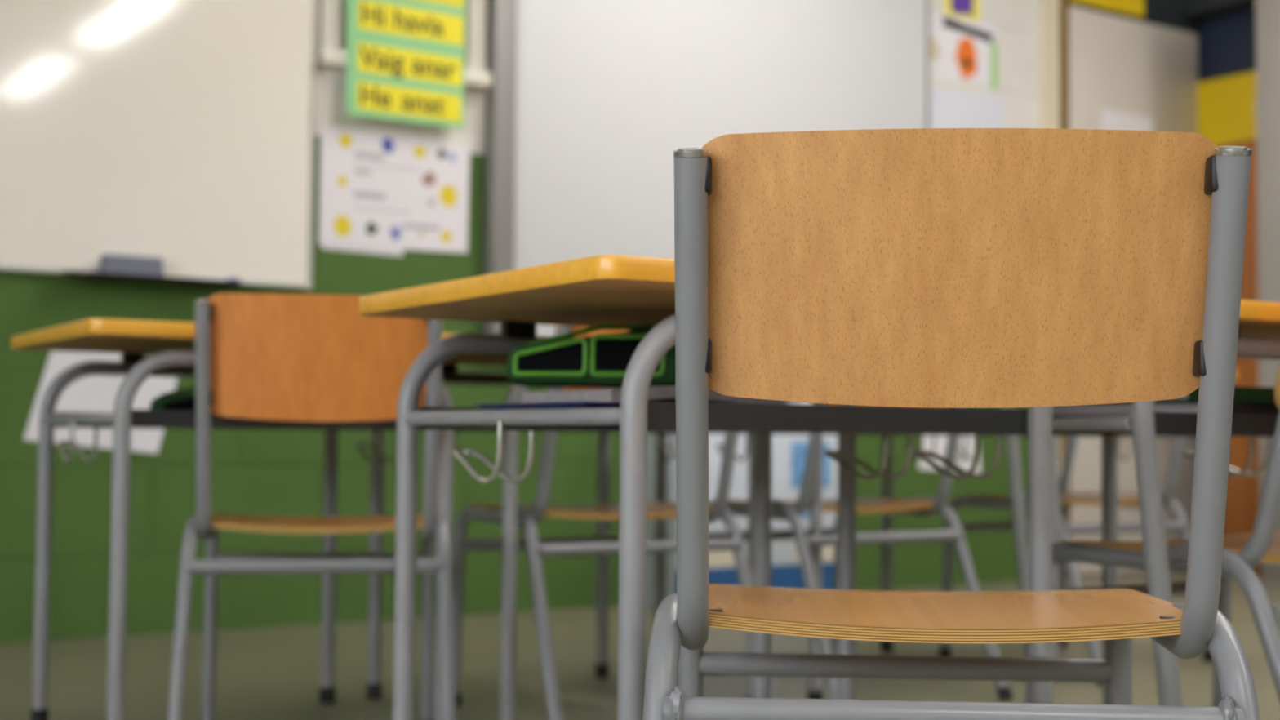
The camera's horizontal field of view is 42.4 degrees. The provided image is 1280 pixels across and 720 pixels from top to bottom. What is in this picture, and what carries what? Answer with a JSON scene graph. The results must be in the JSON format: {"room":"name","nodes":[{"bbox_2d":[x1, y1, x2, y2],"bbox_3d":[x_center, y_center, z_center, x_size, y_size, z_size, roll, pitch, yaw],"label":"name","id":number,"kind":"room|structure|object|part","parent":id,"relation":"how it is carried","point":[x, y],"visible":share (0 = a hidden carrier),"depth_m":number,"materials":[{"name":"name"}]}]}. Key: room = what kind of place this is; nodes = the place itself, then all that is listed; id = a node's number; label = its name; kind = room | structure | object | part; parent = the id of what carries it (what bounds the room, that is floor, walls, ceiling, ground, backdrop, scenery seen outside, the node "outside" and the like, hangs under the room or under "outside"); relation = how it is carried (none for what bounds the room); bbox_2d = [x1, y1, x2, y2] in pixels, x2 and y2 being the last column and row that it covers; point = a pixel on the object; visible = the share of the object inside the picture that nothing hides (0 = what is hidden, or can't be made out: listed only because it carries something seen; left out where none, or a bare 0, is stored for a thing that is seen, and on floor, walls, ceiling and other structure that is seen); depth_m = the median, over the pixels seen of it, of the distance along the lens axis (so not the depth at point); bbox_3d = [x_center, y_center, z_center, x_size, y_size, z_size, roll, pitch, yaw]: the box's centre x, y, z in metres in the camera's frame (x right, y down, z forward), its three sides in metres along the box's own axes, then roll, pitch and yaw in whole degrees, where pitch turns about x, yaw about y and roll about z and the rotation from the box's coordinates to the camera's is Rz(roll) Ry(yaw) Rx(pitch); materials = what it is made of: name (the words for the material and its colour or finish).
{"room":"classroom","nodes":[
{"label":"classroom","id":0,"kind":"room"},
{"bbox_2d":[0,0,1039,644],"bbox_3d":[-1.689,-0.813,4.034,7.906,3.000,0.100,2,-3,-34],"label":"wall","id":1,"kind":"structure","parent":0,"point":[254,472],"depth_m":4.48,"materials":[{"name":"paint"}]},
{"bbox_2d":[23,351,177,453],"bbox_3d":[-1.349,0.101,4.162,0.389,0.269,0.001,2,-3,-33],"label":"paper sheet","id":2,"kind":"object","parent":1,"relation":"attached to","point":[90,393],"visible":0.57,"depth_m":4.15,"materials":[{"name":"white paper"}]},
{"bbox_2d":[0,0,317,290],"bbox_3d":[-1.861,-0.882,3.805,2.408,1.318,0.088,2,-3,-34],"label":"whiteboard","id":3,"kind":"object","parent":1,"relation":"attached to","point":[181,133],"visible":1,"depth_m":4.25,"materials":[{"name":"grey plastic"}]},
{"bbox_2d":[60,270,239,285],"bbox_3d":[-1.238,-0.208,4.193,0.439,0.018,0.068,2,-3,-34],"label":"tray","id":4,"kind":"object","parent":3,"relation":"on","point":[182,276],"depth_m":4.22,"materials":[{"name":"black plastic"}]},
{"bbox_2d":[98,253,164,275],"bbox_3d":[-1.282,-0.237,4.166,0.154,0.050,0.044,2,-3,-34],"label":"eraser","id":5,"kind":"object","parent":4,"relation":"on","point":[109,263],"visible":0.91,"depth_m":4.15,"materials":[{"name":"grey fabric"}]},
{"bbox_2d":[195,275,239,280],"bbox_3d":[-1.097,-0.207,4.294,0.115,0.016,0.016,2,-3,-34],"label":"marker","id":6,"kind":"object","parent":3,"relation":"on","point":[197,277],"visible":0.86,"depth_m":4.29,"materials":[{"name":"white plastic"}]},
{"bbox_2d":[321,244,403,256],"bbox_3d":[-0.768,-0.338,4.583,0.245,0.084,0.001,2,-3,-34],"label":"paper sheet","id":7,"kind":"object","parent":1,"relation":"attached to","point":[390,251],"visible":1,"depth_m":4.59,"materials":[{"name":"white paper"}]},
{"bbox_2d":[318,126,470,253],"bbox_3d":[-0.684,-0.470,4.642,0.462,0.322,0.002,2,-3,-34],"label":"sheet","id":8,"kind":"object","parent":1,"relation":"attached to","point":[377,190],"visible":1,"depth_m":4.63,"materials":[{"name":"white paper"}]},
{"bbox_2d":[316,0,492,88],"bbox_3d":[-0.651,-1.307,4.674,0.528,1.018,0.045,2,-3,-34],"label":"rail","id":9,"kind":"object","parent":1,"relation":"attached to","point":[331,53],"visible":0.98,"depth_m":4.74,"materials":[{"name":"beige plastic"}]},
{"bbox_2d":[346,0,466,128],"bbox_3d":[-0.651,-0.973,4.630,0.372,0.620,0.003,2,-3,-34],"label":"poster","id":10,"kind":"object","parent":9,"relation":"attached to","point":[406,59],"visible":1,"depth_m":4.62,"materials":[{"name":"printed paper"},{"name":"yellow paper"},{"name":"green paper"}]},
{"bbox_2d":[482,0,929,336],"bbox_3d":[0.283,-0.754,5.282,1.740,1.532,0.062,2,-3,-34],"label":"board","id":11,"kind":"object","parent":1,"relation":"attached to","point":[589,104],"visible":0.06,"depth_m":5.09,"materials":[{"name":"white"}]},
{"bbox_2d":[918,435,981,473],"bbox_3d":[1.095,0.287,5.832,0.306,0.229,0.001,2,-3,-34],"label":"paper sheet","id":12,"kind":"object","parent":1,"relation":"attached to","point":[941,442],"visible":0.29,"depth_m":5.82,"materials":[{"name":"white paper"}]},
{"bbox_2d":[945,0,978,21],"bbox_3d":[1.159,-1.331,5.939,0.170,0.265,0.002,2,-3,-34],"label":"picture","id":13,"kind":"object","parent":1,"relation":"attached to","point":[966,9],"visible":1,"depth_m":5.94,"materials":[{"name":"yellow paper"}]},
{"bbox_2d":[929,11,997,88],"bbox_3d":[1.150,-1.111,5.922,0.375,0.237,0.002,2,-3,-34],"label":"drawing sheet","id":14,"kind":"object","parent":1,"relation":"attached to","point":[955,55],"visible":0.99,"depth_m":5.93,"materials":[{"name":"white paper"}]},
{"bbox_2d":[929,85,1004,128],"bbox_3d":[1.162,-0.733,5.918,0.410,0.458,0.001,2,-3,-34],"label":"paper sheet","id":15,"kind":"object","parent":1,"relation":"attached to","point":[948,108],"visible":0.36,"depth_m":5.92,"materials":[{"name":"white paper"}]},
{"bbox_2d":[943,15,992,43],"bbox_3d":[1.182,-1.190,5.946,0.245,0.063,0.002,2,-3,-34],"label":"banner","id":16,"kind":"object","parent":1,"relation":"attached to","point":[949,23],"visible":1,"depth_m":5.94,"materials":[{"name":"grey"}]},
{"bbox_2d":[1040,0,1060,510],"bbox_3d":[1.528,-0.490,6.155,0.092,2.600,0.012,2,-3,-34],"label":"trim","id":17,"kind":"structure","parent":1,"relation":"attached to","point":[1049,9],"depth_m":6.17,"materials":[{"name":"beige"}]},
{"bbox_2d":[1058,0,1070,578],"bbox_3d":[1.587,-0.488,6.190,0.040,2.600,0.020,2,-3,-34],"label":"trim","id":18,"kind":"structure","parent":1,"relation":"attached to","point":[1064,4],"depth_m":6.21,"materials":[{"name":"brown wood"}]},
{"bbox_2d":[1069,0,1144,17],"bbox_3d":[1.805,-1.641,6.385,0.410,0.575,0.021,2,-3,-34],"label":"box","id":19,"kind":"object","parent":1,"relation":"attached to","point":[1131,7],"depth_m":6.40,"materials":[{"name":"yellow paint"}]},
{"bbox_2d":[1068,5,1198,574],"bbox_3d":[1.931,-0.259,6.423,0.790,2.152,0.098,2,-3,-34],"label":"door","id":20,"kind":"structure","parent":1,"relation":"in","point":[1117,64],"depth_m":6.41,"materials":[{"name":"grey laminate"}]},
{"bbox_2d":[1102,108,1152,130],"bbox_3d":[1.897,-0.868,6.427,0.300,0.185,0.001,2,-3,-34],"label":"notice","id":21,"kind":"object","parent":20,"relation":"attached to","point":[1111,120],"visible":0.36,"depth_m":6.42,"materials":[{"name":"white paper"}]},
{"bbox_2d":[1068,0,1200,34],"bbox_3d":[1.919,-1.753,6.541,0.814,0.835,0.098,2,-3,-34],"label":"trim","id":22,"kind":"structure","parent":1,"relation":"attached to","point":[1165,13],"depth_m":6.58,"materials":[{"name":"grey paint"}]},
{"bbox_2d":[0,571,1279,719],"bbox_3d":[1.119,0.606,0.562,8.920,0.100,8.904,2,-3,-34],"label":"floor","id":23,"kind":"structure","parent":0,"point":[269,673],"depth_m":3.57,"materials":[{"name":"plastic"}]},
{"bbox_2d":[10,318,457,719],"bbox_3d":[-0.684,0.300,2.828,0.658,0.684,0.600,2,-3,-31],"label":"school desk","id":24,"kind":"object","parent":23,"relation":"on","point":[171,344],"visible":0.67,"depth_m":2.73,"materials":[{"name":"silver metal"}]},
{"bbox_3d":[-0.946,0.319,2.988,0.279,0.633,0.026,2,-3,-31],"label":"leg","id":25,"kind":"part","parent":24,"relation":"part of","materials":[{"name":"grey paint"}]},
{"bbox_3d":[-0.672,0.301,2.542,0.279,0.633,0.026,2,-3,-31],"label":"leg","id":26,"kind":"part","parent":24,"relation":"part of","materials":[{"name":"grey paint"}]},
{"bbox_2d":[150,386,195,410],"bbox_3d":[-0.693,0.072,2.696,0.200,0.074,0.115,1,-3,-20],"label":"pouch","id":27,"kind":"object","parent":24,"relation":"on","point":[172,400],"visible":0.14,"depth_m":2.63,"materials":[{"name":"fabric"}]},
{"bbox_2d":[53,408,425,430],"bbox_3d":[-0.689,0.105,2.847,0.512,0.028,0.504,2,-3,-31],"label":"tray","id":28,"kind":"object","parent":24,"relation":"on","point":[140,419],"depth_m":2.60,"materials":[{"name":"grey metal"}]},
{"bbox_3d":[-0.709,0.328,3.134,0.279,0.633,0.026,2,-3,-31],"label":"leg","id":29,"kind":"part","parent":24,"relation":"part of","materials":[{"name":"grey paint"}]},
{"bbox_3d":[-0.435,0.310,2.687,0.279,0.633,0.026,2,-3,-31],"label":"leg","id":30,"kind":"part","parent":24,"relation":"part of","materials":[{"name":"grey paint"}]},
{"bbox_2d":[166,293,455,719],"bbox_3d":[-0.507,0.274,2.610,0.424,0.728,0.473,1,-3,-10],"label":"chair","id":31,"kind":"object","parent":23,"relation":"on","point":[272,357],"visible":0.87,"depth_m":2.48,"materials":[{"name":"orange wood"}]},
{"bbox_3d":[-0.679,0.428,2.480,0.023,0.387,0.278,1,-3,-5],"label":"leg","id":32,"kind":"part","parent":31,"relation":"part of","materials":[{"name":"grey paint"}]},
{"bbox_3d":[-0.520,0.268,2.685,0.361,0.033,0.309,1,-3,-10],"label":"seat","id":33,"kind":"part","parent":31,"relation":"part of","materials":[{"name":"orange wood"}]},
{"bbox_3d":[-0.480,-0.002,2.479,0.344,0.188,0.071,1,-3,-10],"label":"backrest","id":34,"kind":"part","parent":31,"relation":"part of","materials":[{"name":"orange wood"}]},
{"bbox_3d":[-0.307,0.434,2.544,0.023,0.387,0.278,1,-3,-14],"label":"leg","id":35,"kind":"part","parent":31,"relation":"part of","materials":[{"name":"grey paint"}]},
{"bbox_2d":[365,353,753,719],"bbox_3d":[-0.144,0.321,3.176,0.658,0.684,0.600,2,-3,-34],"label":"school desk","id":36,"kind":"object","parent":23,"relation":"on","point":[450,375],"visible":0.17,"depth_m":3.23,"materials":[{"name":"silver metal"}]},
{"bbox_3d":[-0.414,0.339,3.323,0.279,0.633,0.026,2,-3,-34],"label":"leg","id":37,"kind":"part","parent":36,"relation":"part of","materials":[{"name":"grey paint"}]},
{"bbox_3d":[-0.118,0.322,2.891,0.279,0.633,0.026,2,-3,-34],"label":"leg","id":38,"kind":"part","parent":36,"relation":"part of","materials":[{"name":"grey paint"}]},
{"bbox_3d":[-0.184,0.348,3.481,0.279,0.633,0.026,2,-3,-34],"label":"leg","id":39,"kind":"part","parent":36,"relation":"part of","materials":[{"name":"grey paint"}]},
{"bbox_2d":[395,430,747,433],"bbox_3d":[-0.149,0.125,3.195,0.512,0.028,0.504,2,-3,-34],"label":"tray","id":40,"kind":"object","parent":36,"relation":"on","point":[454,431],"depth_m":3.01,"materials":[{"name":"grey metal"}]},
{"bbox_3d":[0.112,0.331,3.048,0.279,0.633,0.026,2,-3,-34],"label":"leg","id":41,"kind":"part","parent":36,"relation":"part of","materials":[{"name":"grey paint"}]},
{"bbox_2d":[451,325,778,719],"bbox_3d":[-0.059,0.294,3.041,0.461,0.735,0.514,2,-3,-29],"label":"chair","id":42,"kind":"object","parent":23,"relation":"on","point":[528,516],"visible":0.44,"depth_m":2.99,"materials":[{"name":"grey metal"}]},
{"bbox_3d":[-0.191,0.446,2.846,0.025,0.391,0.302,2,-3,-24],"label":"leg","id":43,"kind":"part","parent":42,"relation":"part of","materials":[{"name":"grey paint"}]},
{"bbox_3d":[0.020,0.016,2.916,0.374,0.190,0.077,2,-3,-29],"label":"backrest","id":44,"kind":"part","parent":42,"relation":"part of","materials":[{"name":"orange wood"}]},
{"bbox_3d":[-0.099,0.287,3.113,0.392,0.034,0.336,2,-3,-29],"label":"seat","id":45,"kind":"part","parent":42,"relation":"part of","materials":[{"name":"orange wood"}]},
{"bbox_3d":[0.168,0.458,3.046,0.025,0.391,0.302,2,-3,-34],"label":"leg","id":46,"kind":"part","parent":42,"relation":"part of","materials":[{"name":"grey paint"}]},
{"bbox_2d":[359,254,1053,719],"bbox_3d":[0.087,0.265,1.907,0.658,0.684,0.600,2,-3,-32],"label":"school desk","id":47,"kind":"object","parent":23,"relation":"on","point":[588,291],"visible":0.75,"depth_m":1.79,"materials":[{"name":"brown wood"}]},
{"bbox_3d":[-0.176,0.284,2.065,0.279,0.633,0.026,2,-3,-32],"label":"leg","id":48,"kind":"part","parent":47,"relation":"part of","materials":[{"name":"grey paint"}]},
{"bbox_2d":[475,401,620,427],"bbox_3d":[0.013,0.064,1.855,0.316,0.026,0.250,2,-3,-31],"label":"folder","id":49,"kind":"object","parent":47,"relation":"on","point":[566,404],"visible":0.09,"depth_m":1.73,"materials":[{"name":"blue"}]},
{"bbox_2d":[520,385,796,404],"bbox_3d":[0.023,0.041,1.845,0.250,0.019,0.190,2,-3,-33],"label":"magazine","id":50,"kind":"object","parent":49,"relation":"on","point":[656,393],"visible":0.4,"depth_m":1.77,"materials":[{"name":"white paper"}]},
{"bbox_2d":[506,324,675,387],"bbox_3d":[-0.045,-0.005,1.860,0.200,0.070,0.115,0,-3,4],"label":"pouch","id":51,"kind":"object","parent":50,"relation":"on","point":[599,360],"visible":0.75,"depth_m":1.81,"materials":[{"name":"green fabric"}]},
{"bbox_3d":[0.100,0.266,1.620,0.279,0.633,0.026,2,-3,-32],"label":"leg","id":52,"kind":"part","parent":47,"relation":"part of","materials":[{"name":"grey paint"}]},
{"bbox_2d":[418,401,1026,434],"bbox_3d":[0.082,0.070,1.926,0.512,0.028,0.504,2,-3,-32],"label":"tray","id":53,"kind":"object","parent":47,"relation":"on","point":[757,419],"depth_m":1.72,"materials":[{"name":"grey metal"}]},
{"bbox_3d":[0.061,0.292,2.212,0.279,0.633,0.026,2,-3,-32],"label":"leg","id":54,"kind":"part","parent":47,"relation":"part of","materials":[{"name":"grey paint"}]},
{"bbox_3d":[0.337,0.275,1.767,0.279,0.633,0.026,2,-3,-32],"label":"leg","id":55,"kind":"part","parent":47,"relation":"part of","materials":[{"name":"grey paint"}]},
{"bbox_2d":[645,402,837,608],"bbox_3d":[0.299,0.424,5.123,0.628,0.660,0.248,2,-3,-34],"label":"poster","id":56,"kind":"object","parent":23,"relation":"on","point":[788,453],"visible":0.13,"depth_m":5.04,"materials":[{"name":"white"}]},
{"bbox_2d":[799,510,808,516],"bbox_3d":[0.524,0.461,5.128,0.080,0.050,0.003,2,-3,-34],"label":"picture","id":57,"kind":"object","parent":56,"relation":"attached to","point":[806,513],"depth_m":5.12},
{"bbox_2d":[791,442,830,488],"bbox_3d":[0.531,0.327,5.138,0.155,0.140,0.003,2,-3,-34],"label":"picture","id":58,"kind":"object","parent":56,"relation":"attached to","point":[798,450],"depth_m":5.11},
{"bbox_2d":[653,407,1028,698],"bbox_3d":[0.431,0.344,3.569,0.685,0.685,0.600,2,-3,-34],"label":"school desk","id":59,"kind":"object","parent":23,"relation":"on","point":[815,691],"visible":0.22,"depth_m":3.51,"materials":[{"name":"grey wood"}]},
{"bbox_3d":[0.150,0.361,3.708,0.279,0.633,0.026,2,-3,-34],"label":"leg","id":60,"kind":"part","parent":59,"relation":"part of","materials":[{"name":"grey paint"}]},
{"bbox_3d":[0.446,0.344,3.276,0.279,0.633,0.026,2,-3,-34],"label":"leg","id":61,"kind":"part","parent":59,"relation":"part of","materials":[{"name":"grey paint"}]},
{"bbox_2d":[667,432,996,435],"bbox_3d":[0.414,0.147,3.580,0.512,0.028,0.504,2,-3,-34],"label":"tray","id":62,"kind":"object","parent":59,"relation":"on","point":[747,434],"depth_m":3.37,"materials":[{"name":"grey metal"}]},
{"bbox_3d":[0.707,0.354,3.454,0.354,0.634,0.026,2,-3,-34],"label":"leg","id":63,"kind":"part","parent":59,"relation":"part of","materials":[{"name":"grey paint"}]},
{"bbox_2d":[708,403,1013,701],"bbox_3d":[0.412,0.312,3.363,0.461,0.735,0.514,2,-3,-34],"label":"chair","id":64,"kind":"object","parent":23,"relation":"on","point":[922,506],"visible":0.41,"depth_m":3.30,"materials":[{"name":"grey metal"}]},
{"bbox_3d":[0.298,0.464,3.157,0.025,0.391,0.302,2,-3,-30],"label":"leg","id":65,"kind":"part","parent":64,"relation":"part of","materials":[{"name":"grey paint"}]},
{"bbox_3d":[0.365,0.305,3.431,0.392,0.034,0.336,2,-3,-34],"label":"seat","id":66,"kind":"part","parent":64,"relation":"part of","materials":[{"name":"orange wood"}]},
{"bbox_3d":[0.636,0.478,3.389,0.025,0.391,0.302,3,-3,-39],"label":"leg","id":67,"kind":"part","parent":64,"relation":"part of","materials":[{"name":"grey paint"}]},
{"bbox_2d":[642,128,1260,719],"bbox_3d":[0.229,0.218,1.308,0.461,0.735,0.514,0,-3,4],"label":"chair","id":68,"kind":"object","parent":23,"relation":"on","point":[937,268],"visible":1,"depth_m":1.16,"materials":[{"name":"brown wood"}]},
{"bbox_3d":[0.017,0.374,1.214,0.025,0.391,0.302,0,-3,9],"label":"leg","id":69,"kind":"part","parent":68,"relation":"part of","materials":[{"name":"grey paint"}]},
{"bbox_3d":[0.235,0.212,1.390,0.392,0.034,0.336,0,-3,4],"label":"seat","id":70,"kind":"part","parent":68,"relation":"part of","materials":[{"name":"brown wood"}]},
{"bbox_3d":[0.221,-0.062,1.162,0.374,0.190,0.077,0,-3,4],"label":"backrest","id":71,"kind":"part","parent":68,"relation":"part of","materials":[{"name":"brown wood"}]},
{"bbox_3d":[0.426,0.377,1.186,0.025,0.391,0.302,1,-3,-1],"label":"leg","id":72,"kind":"part","parent":68,"relation":"part of","materials":[{"name":"grey paint"}]},
{"bbox_2d":[837,299,1279,706],"bbox_3d":[0.663,0.286,2.246,0.658,0.685,0.600,2,-3,-32],"label":"school desk","id":73,"kind":"object","parent":23,"relation":"on","point":[1259,331],"visible":0.47,"depth_m":2.01,"materials":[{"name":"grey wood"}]},
{"bbox_3d":[0.400,0.304,2.405,0.279,0.633,0.026,2,-3,-32],"label":"leg","id":74,"kind":"part","parent":73,"relation":"part of","materials":[{"name":"grey paint"}]},
{"bbox_2d":[878,411,1278,437],"bbox_3d":[0.658,0.090,2.265,0.512,0.028,0.504,2,-3,-32],"label":"tray","id":75,"kind":"object","parent":73,"relation":"on","point":[1166,424],"depth_m":1.97,"materials":[{"name":"grey metal"}]},
{"bbox_2d":[1052,415,1132,433],"bbox_3d":[0.680,0.085,2.158,0.210,0.022,0.242,2,-3,-34],"label":"book","id":76,"kind":"object","parent":73,"relation":"on","point":[1100,432],"visible":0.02,"depth_m":2.10,"materials":[{"name":"white paper"}]},
{"bbox_2d":[1052,401,1279,416],"bbox_3d":[0.699,0.067,2.184,0.200,0.018,0.232,3,-3,-39],"label":"book","id":77,"kind":"object","parent":76,"relation":"on","point":[1114,409],"visible":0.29,"depth_m":2.12,"materials":[{"name":"white paper"}]},
{"bbox_2d":[1155,386,1275,404],"bbox_3d":[0.697,0.047,2.171,0.190,0.020,0.222,2,-3,-31],"label":"book","id":78,"kind":"object","parent":77,"relation":"on","point":[1242,394],"visible":0.27,"depth_m":2.08,"materials":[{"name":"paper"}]},
{"bbox_3d":[0.637,0.312,2.551,0.279,0.633,0.026,2,-3,-32],"label":"leg","id":79,"kind":"part","parent":73,"relation":"part of","materials":[{"name":"grey paint"}]},
{"bbox_3d":[0.681,0.287,1.963,0.267,0.634,0.026,2,-3,-32],"label":"leg","id":80,"kind":"part","parent":73,"relation":"part of","materials":[{"name":"grey paint"}]},
{"bbox_2d":[880,369,1237,662],"bbox_3d":[0.974,0.364,3.940,0.658,0.684,0.600,2,-3,-34],"label":"school desk","id":81,"kind":"object","parent":23,"relation":"on","point":[886,485],"visible":0.21,"depth_m":3.99,"materials":[{"name":"silver metal"}]},
{"bbox_3d":[0.705,0.382,4.087,0.279,0.633,0.026,2,-3,-34],"label":"leg","id":82,"kind":"part","parent":81,"relation":"part of","materials":[{"name":"grey paint"}]},
{"bbox_3d":[1.000,0.365,3.655,0.279,0.633,0.026,2,-3,-34],"label":"leg","id":83,"kind":"part","parent":81,"relation":"part of","materials":[{"name":"grey paint"}]},
{"bbox_2d":[938,435,1195,437],"bbox_3d":[0.969,0.169,3.959,0.512,0.028,0.504,2,-3,-34],"label":"tray","id":84,"kind":"object","parent":81,"relation":"on","point":[939,435],"depth_m":3.74,"materials":[{"name":"grey metal"}]},
{"bbox_2d":[938,435,1189,686],"bbox_3d":[1.022,0.338,3.816,0.461,0.735,0.514,2,-3,-34],"label":"chair","id":85,"kind":"object","parent":23,"relation":"on","point":[1066,500],"visible":0.34,"depth_m":3.81,"materials":[{"name":"grey metal"}]},
{"bbox_3d":[0.976,0.330,3.884,0.392,0.034,0.336,2,-3,-34],"label":"seat","id":86,"kind":"part","parent":85,"relation":"part of","materials":[{"name":"orange wood"}]},
{"bbox_3d":[0.908,0.490,3.610,0.025,0.391,0.302,2,-3,-30],"label":"leg","id":87,"kind":"part","parent":85,"relation":"part of","materials":[{"name":"grey paint"}]},
{"bbox_3d":[1.247,0.503,3.841,0.025,0.391,0.302,3,-3,-39],"label":"leg","id":88,"kind":"part","parent":85,"relation":"part of","materials":[{"name":"grey paint"}]},
{"bbox_2d":[1024,364,1279,706],"bbox_3d":[0.821,0.260,2.118,0.461,0.735,0.514,2,-3,-34],"label":"chair","id":89,"kind":"object","parent":23,"relation":"on","point":[1242,553],"visible":0.62,"depth_m":1.94,"materials":[{"name":"grey metal"}]},
{"bbox_3d":[0.775,0.252,2.186,0.392,0.034,0.336,2,-3,-34],"label":"seat","id":90,"kind":"part","parent":89,"relation":"part of","materials":[{"name":"orange wood"}]},
{"bbox_3d":[0.707,0.412,1.912,0.025,0.391,0.302,2,-3,-30],"label":"leg","id":91,"kind":"part","parent":89,"relation":"part of","materials":[{"name":"grey paint"}]},
{"bbox_3d":[0.913,-0.018,2.000,0.374,0.190,0.077,2,-3,-34],"label":"backrest","id":92,"kind":"part","parent":89,"relation":"part of","materials":[{"name":"orange wood"}]},
{"bbox_2d":[1219,138,1261,578],"bbox_3d":[2.389,-0.007,6.278,0.211,1.660,0.310,2,-3,-34],"label":"tall cabinet","id":93,"kind":"object","parent":23,"relation":"on","point":[1242,500],"visible":0.12,"depth_m":6.25,"materials":[{"name":"orange wood"}]},
{"bbox_2d":[1255,0,1279,586],"bbox_3d":[2.732,-0.380,5.593,0.431,2.350,1.200,2,-3,-34],"label":"locker","id":94,"kind":"object","parent":23,"relation":"on","point":[1267,11],"visible":0.74,"depth_m":5.94,"materials":[{"name":"grey"}]},
{"bbox_2d":[1198,7,1256,82],"bbox_3d":[4.744,-0.799,3.159,0.100,3.000,8.804,2,-3,-34],"label":"wall","id":95,"kind":"structure","parent":0,"point":[1227,46],"depth_m":6.61,"materials":[{"name":"blue paint"}]},
{"bbox_2d":[1182,0,1255,20],"bbox_3d":[2.571,-1.461,6.184,0.119,0.120,1.204,2,-3,-34],"label":"trim","id":96,"kind":"structure","parent":95,"relation":"attached to","point":[1201,10],"depth_m":6.56,"materials":[{"name":"grey paint"}]},
{"bbox_2d":[1196,71,1256,147],"bbox_3d":[2.427,-0.750,6.433,0.029,0.760,0.584,2,-3,-34],"label":"trim","id":97,"kind":"structure","parent":95,"relation":"attached to","point":[1226,111],"depth_m":6.56,"materials":[{"name":"yellow paint"}]}
]}

